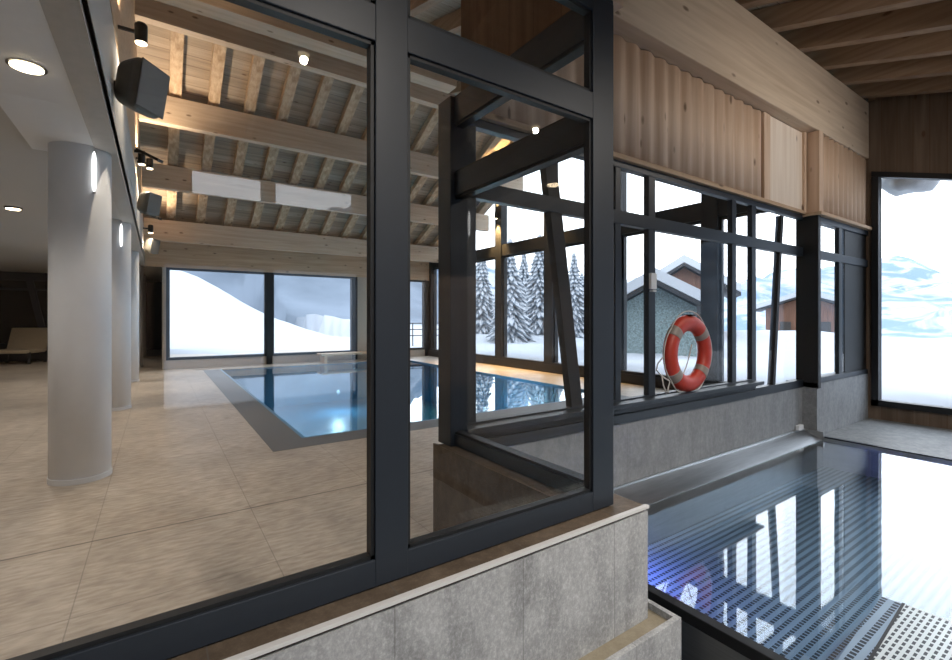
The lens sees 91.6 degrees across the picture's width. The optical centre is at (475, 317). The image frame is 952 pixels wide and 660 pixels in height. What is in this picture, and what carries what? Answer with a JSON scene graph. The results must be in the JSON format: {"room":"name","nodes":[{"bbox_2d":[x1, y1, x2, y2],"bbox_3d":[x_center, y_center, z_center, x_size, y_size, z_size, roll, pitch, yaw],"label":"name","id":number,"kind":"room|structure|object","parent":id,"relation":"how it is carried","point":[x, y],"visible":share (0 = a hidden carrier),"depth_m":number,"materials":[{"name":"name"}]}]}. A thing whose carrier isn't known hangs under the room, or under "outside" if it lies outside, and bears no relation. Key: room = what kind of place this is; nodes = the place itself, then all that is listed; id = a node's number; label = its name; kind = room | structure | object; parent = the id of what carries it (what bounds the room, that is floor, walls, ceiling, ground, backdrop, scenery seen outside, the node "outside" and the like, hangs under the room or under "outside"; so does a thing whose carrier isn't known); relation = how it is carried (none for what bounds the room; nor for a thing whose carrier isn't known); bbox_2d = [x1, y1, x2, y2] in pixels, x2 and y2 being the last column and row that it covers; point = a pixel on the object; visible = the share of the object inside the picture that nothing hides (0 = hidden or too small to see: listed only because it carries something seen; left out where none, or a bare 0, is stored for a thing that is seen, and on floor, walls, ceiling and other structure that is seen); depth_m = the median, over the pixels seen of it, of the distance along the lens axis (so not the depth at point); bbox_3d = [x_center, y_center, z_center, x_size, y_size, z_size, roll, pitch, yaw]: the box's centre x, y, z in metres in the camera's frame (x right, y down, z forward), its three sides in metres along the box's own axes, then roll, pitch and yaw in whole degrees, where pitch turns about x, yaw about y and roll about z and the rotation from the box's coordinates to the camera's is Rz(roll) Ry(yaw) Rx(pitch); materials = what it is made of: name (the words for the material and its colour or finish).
{"room":"indoor swimming pool","nodes":[
{"label":"indoor swimming pool","id":0,"kind":"room"},
{"bbox_2d":[0,0,161,281],"bbox_3d":[-10.354,-1.715,9.485,6.670,0.170,24.640,0,0,-34],"label":"ceiling","id":1,"kind":"structure","parent":0,"point":[44,109],"depth_m":4.00,"materials":[{"name":"white paint"}]},
{"bbox_2d":[4,206,22,210],"bbox_3d":[-6.902,-1.634,6.906,0.200,0.032,0.200,0,0,-34],"label":"recessed light","id":2,"kind":"object","parent":1,"relation":"in","point":[14,208],"visible":1,"depth_m":6.87,"materials":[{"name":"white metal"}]},
{"bbox_2d":[5,58,47,74],"bbox_3d":[-2.909,-1.634,3.000,0.200,0.032,0.200,0,0,-34],"label":"recessed light","id":3,"kind":"object","parent":1,"relation":"in","point":[26,66],"visible":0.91,"depth_m":2.98,"materials":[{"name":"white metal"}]},
{"bbox_2d":[0,282,161,361],"bbox_3d":[-16.595,-0.125,18.688,6.800,3.350,3.600,0,0,-34],"label":"wall","id":4,"kind":"structure","parent":0,"point":[153,289],"depth_m":21.05,"materials":[{"name":"black"}]},
{"bbox_2d":[0,271,47,344],"bbox_3d":[-16.800,-0.335,16.425,3.900,2.630,0.140,0,0,-34],"label":"window","id":5,"kind":"structure","parent":4,"relation":"in","point":[23,295],"depth_m":16.70,"materials":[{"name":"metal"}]},
{"bbox_2d":[110,0,142,215],"bbox_3d":[-5.530,-4.261,7.302,0.150,3.522,15.300,0,0,-34],"label":"wall","id":6,"kind":"structure","parent":0,"point":[122,11],"depth_m":6.89,"materials":[{"name":"beige wood"}]},
{"bbox_2d":[39,0,143,262],"bbox_3d":[-5.482,-2.310,7.250,0.170,1.380,15.440,0,0,-34],"label":"beam","id":7,"kind":"structure","parent":6,"relation":"attached to","point":[66,19],"depth_m":3.53,"materials":[{"name":"white paint"}]},
{"bbox_2d":[118,21,147,46],"bbox_3d":[-3.663,-3.061,4.945,0.260,0.218,0.120,0,0,-34],"label":"spotlight","id":8,"kind":"object","parent":6,"relation":"attached to","point":[140,30],"visible":1,"depth_m":4.94,"materials":[{"name":"black metal"}]},
{"bbox_2d":[136,153,144,165],"bbox_3d":[-6.454,-3.061,8.912,0.150,0.218,0.120,0,0,-34],"label":"spotlight","id":9,"kind":"object","parent":6,"relation":"attached to","point":[141,157],"visible":0.84,"depth_m":8.87,"materials":[{"name":"black metal"}]},
{"bbox_2d":[114,57,169,118],"bbox_3d":[-3.118,-2.117,4.284,0.357,0.457,0.367,0,0,4],"label":"loudspeaker","id":10,"kind":"object","parent":6,"relation":"attached to","point":[140,86],"visible":1,"depth_m":4.16,"materials":[{"name":"grey plastic"}]},
{"bbox_2d":[134,57,169,118],"bbox_3d":[-2.984,-2.110,4.275,0.089,0.414,0.340,0,0,4],"label":"grille","id":11,"kind":"object","parent":10,"relation":"attached to","point":[151,84],"depth_m":4.24,"materials":[{"name":"grey plastic"}]},
{"bbox_2d":[137,158,152,169],"bbox_3d":[-6.744,-3.161,9.440,0.270,0.218,0.120,0,0,-34],"label":"spotlight","id":12,"kind":"object","parent":6,"relation":"attached to","point":[149,161],"visible":0.98,"depth_m":9.44,"materials":[{"name":"black metal"}]},
{"bbox_2d":[143,224,152,232],"bbox_3d":[-8.677,-2.361,12.238,0.250,0.218,0.120,0,0,-34],"label":"spotlight","id":13,"kind":"object","parent":6,"relation":"attached to","point":[150,227],"visible":0.97,"depth_m":12.22,"materials":[{"name":"black metal"}]},
{"bbox_2d":[134,148,163,162],"bbox_3d":[-5.533,-2.750,7.814,0.392,0.221,0.204,0,0,0],"label":"bar","id":14,"kind":"object","parent":6,"relation":"attached to","point":[136,150],"visible":1,"depth_m":7.78,"materials":[{"name":"black metal"}]},
{"bbox_2d":[137,191,161,215],"bbox_3d":[-6.299,-2.188,8.891,0.337,0.432,0.347,0,0,4],"label":"loudspeaker","id":15,"kind":"object","parent":6,"relation":"attached to","point":[149,203],"visible":0.98,"depth_m":8.77,"materials":[{"name":"grey plastic"}]},
{"bbox_2d":[146,192,161,215],"bbox_3d":[-6.174,-2.180,8.884,0.086,0.393,0.323,0,0,4],"label":"grille","id":16,"kind":"object","parent":15,"relation":"attached to","point":[153,201],"depth_m":8.85,"materials":[{"name":"grey plastic"}]},
{"bbox_2d":[143,238,159,253],"bbox_3d":[-8.795,-1.940,12.519,0.328,0.408,0.327,0,0,4],"label":"loudspeaker","id":17,"kind":"object","parent":6,"relation":"attached to","point":[151,245],"visible":1,"depth_m":12.41,"materials":[{"name":"grey plastic"}]},
{"bbox_2d":[150,239,159,253],"bbox_3d":[-8.672,-1.930,12.511,0.082,0.372,0.306,0,0,4],"label":"grille","id":18,"kind":"object","parent":17,"relation":"attached to","point":[154,243],"depth_m":12.49,"materials":[{"name":"grey plastic"}]},
{"bbox_2d":[156,0,456,93],"bbox_3d":[-2.628,-4.767,7.863,5.230,0.354,0.340,0,0,-34],"label":"purlin","id":19,"kind":"object","parent":6,"relation":"attached to","point":[221,10],"visible":0.51,"depth_m":7.53,"materials":[{"name":"brown wood"}]},
{"bbox_2d":[168,270,169,356],"bbox_3d":[-11.964,-0.050,17.835,0.130,3.200,8.850,0,0,-34],"label":"wall","id":20,"kind":"structure","parent":0,"point":[168,270],"depth_m":14.21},
{"bbox_2d":[144,240,428,369],"bbox_3d":[-5.835,-0.535,16.507,9.730,4.170,0.280,0,0,-34],"label":"wall","id":21,"kind":"structure","parent":0,"point":[171,254],"depth_m":15.49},
{"bbox_2d":[166,267,428,363],"bbox_3d":[-5.696,0.005,16.596,9.000,3.090,0.290,0,0,-34],"label":"window","id":22,"kind":"structure","parent":21,"relation":"in","point":[268,277],"depth_m":15.65,"materials":[{"name":"clear glass"}]},
{"bbox_2d":[136,0,510,245],"bbox_3d":[-6.431,-4.210,12.543,16.800,4.024,7.640,0,0,-34],"label":"ceiling","id":23,"kind":"structure","parent":0,"point":[197,53],"depth_m":11.81,"materials":[{"name":"brown wood"}]},
{"bbox_2d":[223,34,268,225],"bbox_3d":[-6.427,-3.974,12.485,0.220,3.895,7.540,0,0,-34],"label":"rafter","id":24,"kind":"object","parent":23,"relation":"attached to","point":[257,63],"visible":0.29,"depth_m":10.82,"materials":[{"name":"brown wood"}]},
{"bbox_2d":[249,47,305,228],"bbox_3d":[-5.825,-3.974,12.898,0.220,3.895,7.540,0,0,-34],"label":"rafter","id":25,"kind":"object","parent":23,"relation":"attached to","point":[293,73],"visible":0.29,"depth_m":11.26,"materials":[{"name":"brown wood"}]},
{"bbox_2d":[296,84,364,233],"bbox_3d":[-4.622,-3.974,13.725,0.220,3.895,7.540,0,0,-34],"label":"rafter","id":26,"kind":"object","parent":23,"relation":"attached to","point":[355,94],"visible":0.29,"depth_m":12.12,"materials":[{"name":"brown wood"}]},
{"bbox_2d":[318,126,366,235],"bbox_3d":[-4.020,-3.974,14.138,0.220,3.895,7.540,0,0,-34],"label":"rafter","id":27,"kind":"object","parent":23,"relation":"attached to","point":[350,174],"visible":0.29,"depth_m":13.97,"materials":[{"name":"brown wood"}]},
{"bbox_2d":[339,87,427,237],"bbox_3d":[-3.418,-3.974,14.551,0.220,3.895,7.540,0,0,-34],"label":"rafter","id":28,"kind":"object","parent":23,"relation":"attached to","point":[352,219],"visible":0.14,"depth_m":15.49,"materials":[{"name":"brown wood"}]},
{"bbox_2d":[410,145,437,202],"bbox_3d":[-2.215,-3.974,15.378,0.220,3.895,7.540,0,0,-34],"label":"rafter","id":29,"kind":"object","parent":23,"relation":"attached to","point":[419,182],"visible":0.07,"depth_m":14.77,"materials":[{"name":"brown wood"}]},
{"bbox_2d":[410,131,481,234],"bbox_3d":[-1.613,-3.974,15.791,0.220,3.895,7.540,0,0,-34],"label":"rafter","id":30,"kind":"object","parent":23,"relation":"attached to","point":[433,194],"visible":0.29,"depth_m":15.56,"materials":[{"name":"brown wood"}]},
{"bbox_2d":[413,136,501,244],"bbox_3d":[-1.011,-3.974,16.204,0.220,3.895,7.540,0,0,-34],"label":"rafter","id":31,"kind":"object","parent":23,"relation":"attached to","point":[493,141],"visible":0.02,"depth_m":14.34,"materials":[{"name":"brown wood"}]},
{"bbox_2d":[139,96,522,189],"bbox_3d":[-2.767,-4.460,12.657,10.430,0.601,0.200,0,0,-34],"label":"purlin","id":32,"kind":"object","parent":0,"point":[179,113],"visible":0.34,"depth_m":11.10,"materials":[{"name":"brown wood"}]},
{"bbox_2d":[0,347,671,659],"bbox_3d":[-6.649,1.650,12.066,15.700,0.200,24.380,0,0,-34],"label":"floor","id":33,"kind":"structure","parent":0,"point":[194,506],"depth_m":3.79,"materials":[{"name":"beige tile"}]},
{"bbox_2d":[0,328,47,363],"bbox_3d":[-15.698,0.950,15.966,1.201,1.200,1.313,0,0,-16],"label":"lounge chair","id":34,"kind":"object","parent":33,"relation":"on","point":[27,341],"visible":0.92,"depth_m":16.30,"materials":[{"name":"beige fabric"}]},
{"bbox_2d":[47,141,111,485],"bbox_3d":[-3.845,-0.049,4.504,0.486,3.198,0.486,0,0,-34],"label":"column","id":35,"kind":"structure","parent":33,"relation":"on","point":[79,219],"depth_m":4.32,"materials":[{"name":"white paint"}]},
{"bbox_2d":[92,152,95,193],"bbox_3d":[-3.629,-1.383,4.401,0.032,0.395,0.032,0,0,-34],"label":"light","id":36,"kind":"object","parent":35,"relation":"attached to","point":[94,155],"visible":1,"depth_m":4.39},
{"bbox_2d":[112,219,131,410],"bbox_3d":[-6.172,-0.049,7.892,0.486,3.198,0.486,0,0,-34],"label":"column","id":37,"kind":"structure","parent":33,"relation":"on","point":[121,257],"depth_m":7.79,"materials":[{"name":"white paint"}]},
{"bbox_2d":[120,224,121,247],"bbox_3d":[-5.960,-1.383,7.780,0.032,0.395,0.032,0,0,-34],"label":"light","id":38,"kind":"object","parent":37,"relation":"attached to","point":[121,224],"visible":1,"depth_m":7.77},
{"bbox_2d":[131,250,138,381],"bbox_3d":[-8.493,-0.049,11.272,0.486,3.198,0.486,0,0,-34],"label":"column","id":39,"kind":"structure","parent":33,"relation":"on","point":[134,254],"depth_m":11.21,"materials":[{"name":"white paint"}]},
{"bbox_2d":[139,266,143,366],"bbox_3d":[-10.814,-0.049,14.652,0.486,3.198,0.486,0,0,-34],"label":"column","id":40,"kind":"structure","parent":33,"relation":"on","point":[140,267],"depth_m":14.63,"materials":[{"name":"white paint"}]},
{"bbox_2d":[143,276,145,357],"bbox_3d":[-13.136,-0.049,18.031,0.486,3.198,0.486,0,0,-34],"label":"column","id":41,"kind":"structure","parent":33,"relation":"on","point":[144,277],"depth_m":18.02,"materials":[{"name":"white paint"}]},
{"bbox_2d":[317,351,366,362],"bbox_3d":[-4.565,1.395,16.627,2.100,0.310,0.620,0,0,-34],"label":"wooden bench","id":42,"kind":"object","parent":33,"relation":"on","point":[323,356],"visible":0.56,"depth_m":16.17,"materials":[{"name":"beige wood"}]},
{"bbox_2d":[220,360,583,437],"bbox_3d":[-2.481,2.250,11.720,6.120,1.400,9.770,0,0,-34],"label":"swimming pool","id":43,"kind":"object","parent":33,"relation":"in","point":[314,413],"visible":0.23,"depth_m":13.40,"materials":[{"name":"blue liquid"}]},
{"bbox_2d":[223,361,563,394],"bbox_3d":[-2.469,1.593,11.703,6.020,0.015,9.630,0,0,-34],"label":"pool water","id":44,"kind":"object","parent":43,"relation":"in","point":[348,376],"visible":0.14,"depth_m":11.93,"materials":[{"name":"blue liquid"}]},
{"bbox_2d":[203,369,628,451],"bbox_3d":[-2.522,1.649,11.400,6.550,0.202,10.150,0,0,-34],"label":"channel","id":45,"kind":"object","parent":43,"relation":"attached to","point":[276,434],"visible":0.46,"depth_m":7.06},
{"bbox_2d":[166,443,648,659],"bbox_3d":[-1.621,1.519,1.312,4.812,1.362,1.462,0,0,-34],"label":"plinth","id":46,"kind":"object","parent":33,"relation":"on","point":[564,590],"visible":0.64,"depth_m":1.67,"materials":[{"name":"grey concrete"}]},
{"bbox_2d":[6,0,612,659],"bbox_3d":[-1.328,-0.292,0.768,4.680,2.255,0.054,0,0,-34],"label":"window","id":47,"kind":"structure","parent":46,"relation":"on","point":[393,39],"depth_m":1.48,"materials":[{"name":"black metal"}]},
{"bbox_2d":[438,10,583,492],"bbox_3d":[0.173,-0.305,2.636,0.130,2.290,1.330,0,0,-34],"label":"window","id":48,"kind":"structure","parent":46,"relation":"on","point":[560,43],"depth_m":2.92,"materials":[{"name":"black metal"}]},
{"bbox_2d":[461,0,570,91],"bbox_3d":[0.231,-2.259,2.561,0.080,1.618,1.040,0,0,-34],"label":"wood panel","id":49,"kind":"structure","parent":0,"point":[502,26],"depth_m":2.59,"materials":[{"name":"brown wood"}]},
{"bbox_2d":[612,0,622,12],"bbox_3d":[-1.319,-2.229,0.817,4.750,1.619,0.120,0,0,-34],"label":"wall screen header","id":50,"kind":"structure","parent":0,"point":[617,4],"depth_m":2.10,"materials":[{"name":"brown wood"}]},
{"bbox_2d":[507,387,801,486],"bbox_3d":[2.107,1.470,4.819,5.530,1.060,0.200,0,0,-34],"label":"wall","id":51,"kind":"structure","parent":0,"point":[643,448],"depth_m":4.68,"materials":[{"name":"grey concrete"}]},
{"bbox_2d":[467,119,820,445],"bbox_3d":[2.230,-0.240,4.719,5.620,2.360,0.265,0,0,-34],"label":"window","id":52,"kind":"structure","parent":51,"relation":"in","point":[509,430],"depth_m":4.38,"materials":[{"name":"black metal"}]},
{"bbox_2d":[649,273,656,291],"bbox_3d":[1.656,-0.333,4.332,0.085,0.175,0.032,0,0,-34],"label":"sensor","id":53,"kind":"object","parent":52,"relation":"attached to","point":[652,276],"visible":1,"depth_m":4.31,"materials":[{"name":"white plastic"}]},
{"bbox_2d":[656,310,711,393],"bbox_3d":[2.104,0.333,4.642,0.938,0.818,0.131,0,0,-34],"label":"lifebuoy","id":54,"kind":"object","parent":52,"relation":"on","point":[676,377],"visible":1,"depth_m":4.57,"materials":[{"name":"orange plastic"}]},
{"bbox_2d":[414,0,942,80],"bbox_3d":[-0.472,-3.997,3.867,16.800,4.086,13.410,0,0,-34],"label":"ceiling","id":55,"kind":"structure","parent":0,"point":[445,7],"depth_m":7.03,"materials":[{"name":"brown wood"}]},
{"bbox_2d":[786,372,867,433],"bbox_3d":[5.246,1.435,6.872,1.970,1.130,0.370,0,0,-34],"label":"wall","id":56,"kind":"structure","parent":0,"point":[843,402],"depth_m":6.52,"materials":[{"name":"grey concrete"}]},
{"bbox_2d":[821,217,867,382],"bbox_3d":[5.371,-0.245,6.770,1.880,2.250,0.060,0,0,-34],"label":"window","id":57,"kind":"structure","parent":56,"relation":"in","point":[849,257],"depth_m":6.89,"materials":[{"name":"black metal"}]},
{"bbox_2d":[824,418,951,457],"bbox_3d":[6.938,1.760,4.462,1.910,0.380,5.500,0,0,-34],"label":"tub deck","id":58,"kind":"object","parent":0,"point":[935,441],"visible":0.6,"depth_m":6.19,"materials":[{"name":"grey stone"}]},
{"bbox_2d":[865,92,951,429],"bbox_3d":[7.742,-0.678,5.172,0.220,6.156,5.760,0,0,-34],"label":"wall","id":59,"kind":"structure","parent":0,"point":[908,133],"depth_m":6.89,"materials":[{"name":"brown wood"}]},
{"bbox_2d":[428,350,711,389],"bbox_3d":[2.133,1.440,13.269,0.260,0.220,14.340,0,0,-34],"label":"window sill","id":60,"kind":"structure","parent":59,"relation":"attached to","point":[625,378],"depth_m":13.25,"materials":[{"name":"beige wood"}]},
{"bbox_2d":[429,98,867,385],"bbox_3d":[2.156,-2.381,13.297,0.270,7.482,14.360,0,0,-34],"label":"window","id":61,"kind":"structure","parent":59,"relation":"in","point":[711,212],"depth_m":11.19,"materials":[{"name":"black metal"}]},
{"bbox_2d":[144,218,437,262],"bbox_3d":[-5.031,-2.501,15.955,10.430,0.601,0.200,0,0,-34],"label":"purlin","id":62,"kind":"object","parent":61,"relation":"attached to","point":[163,230],"visible":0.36,"depth_m":14.65,"materials":[{"name":"brown wood"}]},
{"bbox_2d":[135,0,454,108],"bbox_3d":[-1.578,-5.352,10.926,10.430,0.344,0.200,0,0,-34],"label":"purlin","id":63,"kind":"object","parent":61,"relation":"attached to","point":[152,12],"visible":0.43,"depth_m":9.00,"materials":[{"name":"brown wood"}]},
{"bbox_2d":[142,163,488,231],"bbox_3d":[-3.870,-3.513,14.265,10.430,0.586,0.200,0,0,-34],"label":"purlin","id":64,"kind":"object","parent":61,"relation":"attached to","point":[162,177],"visible":0.8,"depth_m":12.82,"materials":[{"name":"brown wood"}]},
{"bbox_2d":[166,6,183,220],"bbox_3d":[-7.630,-3.974,11.658,0.220,3.895,7.540,0,0,-34],"label":"rafter","id":65,"kind":"object","parent":64,"relation":"on","point":[176,39],"visible":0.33,"depth_m":9.96,"materials":[{"name":"brown wood"}]},
{"bbox_2d":[195,21,227,223],"bbox_3d":[-7.029,-3.974,12.072,0.220,3.895,7.540,0,0,-34],"label":"rafter","id":66,"kind":"object","parent":64,"relation":"on","point":[219,52],"visible":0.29,"depth_m":10.39,"materials":[{"name":"brown wood"}]},
{"bbox_2d":[273,58,340,230],"bbox_3d":[-5.223,-3.974,13.311,0.220,3.895,7.540,0,0,-34],"label":"rafter","id":67,"kind":"object","parent":64,"relation":"on","point":[325,84],"visible":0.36,"depth_m":11.68,"materials":[{"name":"brown wood"}]},
{"bbox_2d":[359,108,437,239],"bbox_3d":[-2.816,-3.974,14.964,0.220,3.895,7.540,0,0,-34],"label":"rafter","id":68,"kind":"object","parent":64,"relation":"on","point":[431,121],"visible":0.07,"depth_m":12.89,"materials":[{"name":"brown wood"}]},
{"bbox_2d":[430,141,512,246],"bbox_3d":[-0.409,-3.974,16.617,0.220,3.895,7.540,0,0,-34],"label":"rafter","id":69,"kind":"object","parent":64,"relation":"on","point":[434,243],"visible":0.02,"depth_m":18.20,"materials":[{"name":"brown wood"}]},
{"bbox_2d":[476,202,490,213],"bbox_3d":[0.192,-3.974,17.031,0.220,3.895,7.540,0,0,-34],"label":"rafter","id":70,"kind":"object","parent":64,"relation":"on","point":[483,207],"visible":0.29,"depth_m":16.86,"materials":[{"name":"brown wood"}]},
{"bbox_2d":[871,171,951,414],"bbox_3d":[7.572,-0.463,5.297,0.160,3.645,4.760,0,0,-34],"label":"window","id":71,"kind":"structure","parent":59,"relation":"in","point":[876,177],"depth_m":7.17,"materials":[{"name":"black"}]},
{"bbox_2d":[882,179,939,196],"bbox_3d":[7.045,-2.295,7.524,0.676,0.537,0.750,0,0,-34],"label":"clump","id":72,"kind":"object","parent":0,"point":[895,187],"visible":0.48,"depth_m":7.40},
{"bbox_3d":[2.971,-1.960,5.443,7.340,1.080,0.150,0,0,-34],"label":"wall","id":73,"kind":"structure","parent":0,"visible":0},
{"bbox_2d":[480,113,805,214],"bbox_3d":[2.162,-1.423,4.730,5.520,0.045,0.090,0,0,-34],"label":"trim","id":74,"kind":"structure","parent":73,"relation":"attached to","point":[499,120],"depth_m":4.43,"materials":[{"name":"beige wood"}]},
{"bbox_2d":[490,34,865,224],"bbox_3d":[3.045,-1.958,5.246,7.440,1.075,0.240,0,0,-34],"label":"cladding","id":75,"kind":"object","parent":73,"relation":"attached to","point":[666,116],"visible":0.59,"depth_m":4.96,"materials":[{"name":"brown wood"}]},
{"bbox_2d":[613,0,868,158],"bbox_3d":[3.001,-2.940,5.276,7.480,0.880,0.300,0,0,-34],"label":"beam","id":76,"kind":"structure","parent":73,"relation":"on","point":[720,43],"depth_m":5.09,"materials":[{"name":"brown wood"}]},
{"bbox_2d":[327,0,443,57],"bbox_3d":[0.526,-3.811,4.631,0.130,4.178,13.280,0,0,-34],"label":"joist","id":77,"kind":"object","parent":76,"relation":"on","point":[416,6],"visible":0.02,"depth_m":6.49,"materials":[{"name":"brown wood"}]},
{"bbox_2d":[358,8,460,67],"bbox_3d":[1.127,-3.811,5.044,0.130,4.178,13.280,0,0,-34],"label":"joist","id":78,"kind":"object","parent":76,"relation":"on","point":[451,22],"visible":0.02,"depth_m":7.16,"materials":[{"name":"brown wood"}]},
{"bbox_2d":[415,0,781,86],"bbox_3d":[2.331,-3.811,5.871,0.130,4.178,13.280,0,0,-34],"label":"joist","id":79,"kind":"object","parent":76,"relation":"on","point":[746,4],"visible":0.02,"depth_m":4.93,"materials":[{"name":"brown wood"}]},
{"bbox_2d":[443,0,941,94],"bbox_3d":[2.933,-3.811,6.284,0.130,4.178,13.280,0,0,-34],"label":"joist","id":80,"kind":"object","parent":76,"relation":"on","point":[796,14],"visible":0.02,"depth_m":5.05,"materials":[{"name":"brown wood"}]},
{"bbox_2d":[778,0,951,51],"bbox_3d":[3.534,-3.811,6.697,0.130,4.178,13.280,0,0,-34],"label":"joist","id":81,"kind":"object","parent":76,"relation":"on","point":[935,16],"visible":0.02,"depth_m":5.21,"materials":[{"name":"brown wood"}]},
{"bbox_2d":[803,30,951,69],"bbox_3d":[4.136,-3.811,7.111,0.130,4.178,13.280,0,0,-34],"label":"joist","id":82,"kind":"object","parent":76,"relation":"on","point":[939,43],"visible":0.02,"depth_m":5.69,"materials":[{"name":"brown wood"}]},
{"bbox_2d":[826,54,951,84],"bbox_3d":[4.738,-3.811,7.524,0.130,4.178,13.280,0,0,-34],"label":"joist","id":83,"kind":"object","parent":76,"relation":"on","point":[936,65],"visible":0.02,"depth_m":6.17,"materials":[{"name":"brown wood"}]},
{"bbox_2d":[846,75,951,98],"bbox_3d":[5.340,-3.811,7.937,0.130,4.178,13.280,0,0,-34],"label":"joist","id":84,"kind":"object","parent":76,"relation":"on","point":[936,84],"visible":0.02,"depth_m":6.65,"materials":[{"name":"brown wood"}]},
{"bbox_2d":[802,211,871,230],"bbox_3d":[5.296,-1.393,6.773,2.000,0.045,0.270,0,0,-34],"label":"trim","id":85,"kind":"structure","parent":73,"relation":"attached to","point":[821,213],"depth_m":6.49,"materials":[{"name":"beige wood"}]},
{"bbox_3d":[0.268,2.300,-0.920,5.400,0.200,4.180,0,0,-34],"label":"floor","id":86,"kind":"structure","parent":0,"visible":0},
{"bbox_2d":[578,599,680,659],"bbox_3d":[-1.313,1.758,1.118,5.100,0.885,1.430,0,0,-34],"label":"trough","id":87,"kind":"object","parent":86,"relation":"on","point":[657,637],"visible":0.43,"depth_m":1.95,"materials":[{"name":"grey concrete"}]},
{"bbox_2d":[613,429,951,659],"bbox_3d":[3.847,1.895,2.444,5.470,0.810,5.674,0,0,-34],"label":"basin","id":88,"kind":"object","parent":86,"relation":"on","point":[780,547],"visible":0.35,"depth_m":4.02,"materials":[{"name":"blue liquid"}]},
{"bbox_2d":[796,424,804,430],"bbox_3d":[4.329,1.462,6.185,0.200,0.065,0.056,0,0,-34],"label":"switch","id":89,"kind":"object","parent":88,"relation":"on","point":[800,427],"visible":1,"depth_m":6.16,"materials":[{"name":"white plastic"}]},
{"bbox_2d":[838,596,951,659],"bbox_3d":[2.091,1.621,1.711,1.500,0.078,1.200,0,0,-38],"label":"pool grating","id":90,"kind":"object","parent":88,"relation":"on","point":[893,630],"visible":1,"depth_m":2.31,"materials":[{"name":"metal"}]},
{"label":"outside","id":91,"kind":"structure","parent":0,"visible":0},
{"bbox_2d":[146,254,951,406],"bbox_3d":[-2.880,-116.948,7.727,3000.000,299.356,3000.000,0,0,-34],"label":"ground","id":92,"kind":"structure","parent":91,"point":[218,313],"depth_m":36.29,"materials":[{"name":"white snow"}]},
{"bbox_2d":[410,323,437,345],"bbox_3d":[-3.120,1.137,26.500,3.095,1.726,0.068,0,0,-19],"label":"terrace railing","id":93,"kind":"object","parent":92,"relation":"on","point":[412,329],"visible":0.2,"depth_m":26.32,"materials":[{"name":"black metal"}]},
{"bbox_2d":[476,261,494,333],"bbox_3d":[0.432,-1.602,34.971,3.120,6.930,3.208,0,0,-34],"label":"conifer","id":94,"kind":"object","parent":92,"relation":"on","point":[484,299],"visible":0.68,"depth_m":34.35,"materials":[{"name":"plant"}]},
{"bbox_2d":[486,239,535,342],"bbox_3d":[2.244,-1.448,29.951,3.516,7.432,3.441,0,0,-34],"label":"conifer","id":95,"kind":"object","parent":92,"relation":"on","point":[517,330],"visible":0.66,"depth_m":29.37,"materials":[{"name":"plant"}]},
{"bbox_2d":[518,254,529,306],"bbox_3d":[4.608,-1.998,43.029,3.836,8.427,4.083,0,0,-34],"label":"conifer","id":96,"kind":"object","parent":92,"relation":"on","point":[524,275],"visible":0.22,"depth_m":42.66,"materials":[{"name":"plant"}]},
{"bbox_2d":[524,235,543,334],"bbox_3d":[4.732,-2.129,34.061,3.739,8.031,3.609,0,0,-34],"label":"conifer","id":97,"kind":"object","parent":92,"relation":"on","point":[535,289],"visible":0.53,"depth_m":33.33,"materials":[{"name":"plant"}]},
{"bbox_2d":[568,253,583,337],"bbox_3d":[7.221,-1.287,34.022,3.298,7.026,3.314,0,0,-34],"label":"conifer","id":98,"kind":"object","parent":92,"relation":"on","point":[577,293],"visible":0.58,"depth_m":33.40,"materials":[{"name":"plant"}]},
{"bbox_2d":[580,273,583,289],"bbox_3d":[11.918,-0.924,52.043,3.790,8.427,3.820,0,0,-34],"label":"conifer","id":99,"kind":"object","parent":92,"relation":"on","point":[581,274],"visible":0.09,"depth_m":51.79,"materials":[{"name":"plant"}]},
{"bbox_2d":[627,268,700,356],"bbox_3d":[8.312,0.470,21.500,5.000,5.060,5.600,0,0,21],"label":"chalet","id":100,"kind":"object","parent":92,"relation":"on","point":[674,296],"visible":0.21,"depth_m":19.43,"materials":[{"name":"grey stone"}]},
{"bbox_2d":[660,255,740,319],"bbox_3d":[13.477,-0.605,30.000,5.800,6.210,6.600,0,0,24],"label":"chalet","id":101,"kind":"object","parent":92,"relation":"on","point":[684,268],"visible":0.18,"depth_m":27.29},
{"bbox_2d":[756,292,833,332],"bbox_3d":[32.786,0.145,46.000,8.300,5.710,6.600,0,0,36],"label":"chalet","id":102,"kind":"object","parent":92,"relation":"on","point":[787,306],"visible":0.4,"depth_m":44.54,"materials":[{"name":"brown wood"}]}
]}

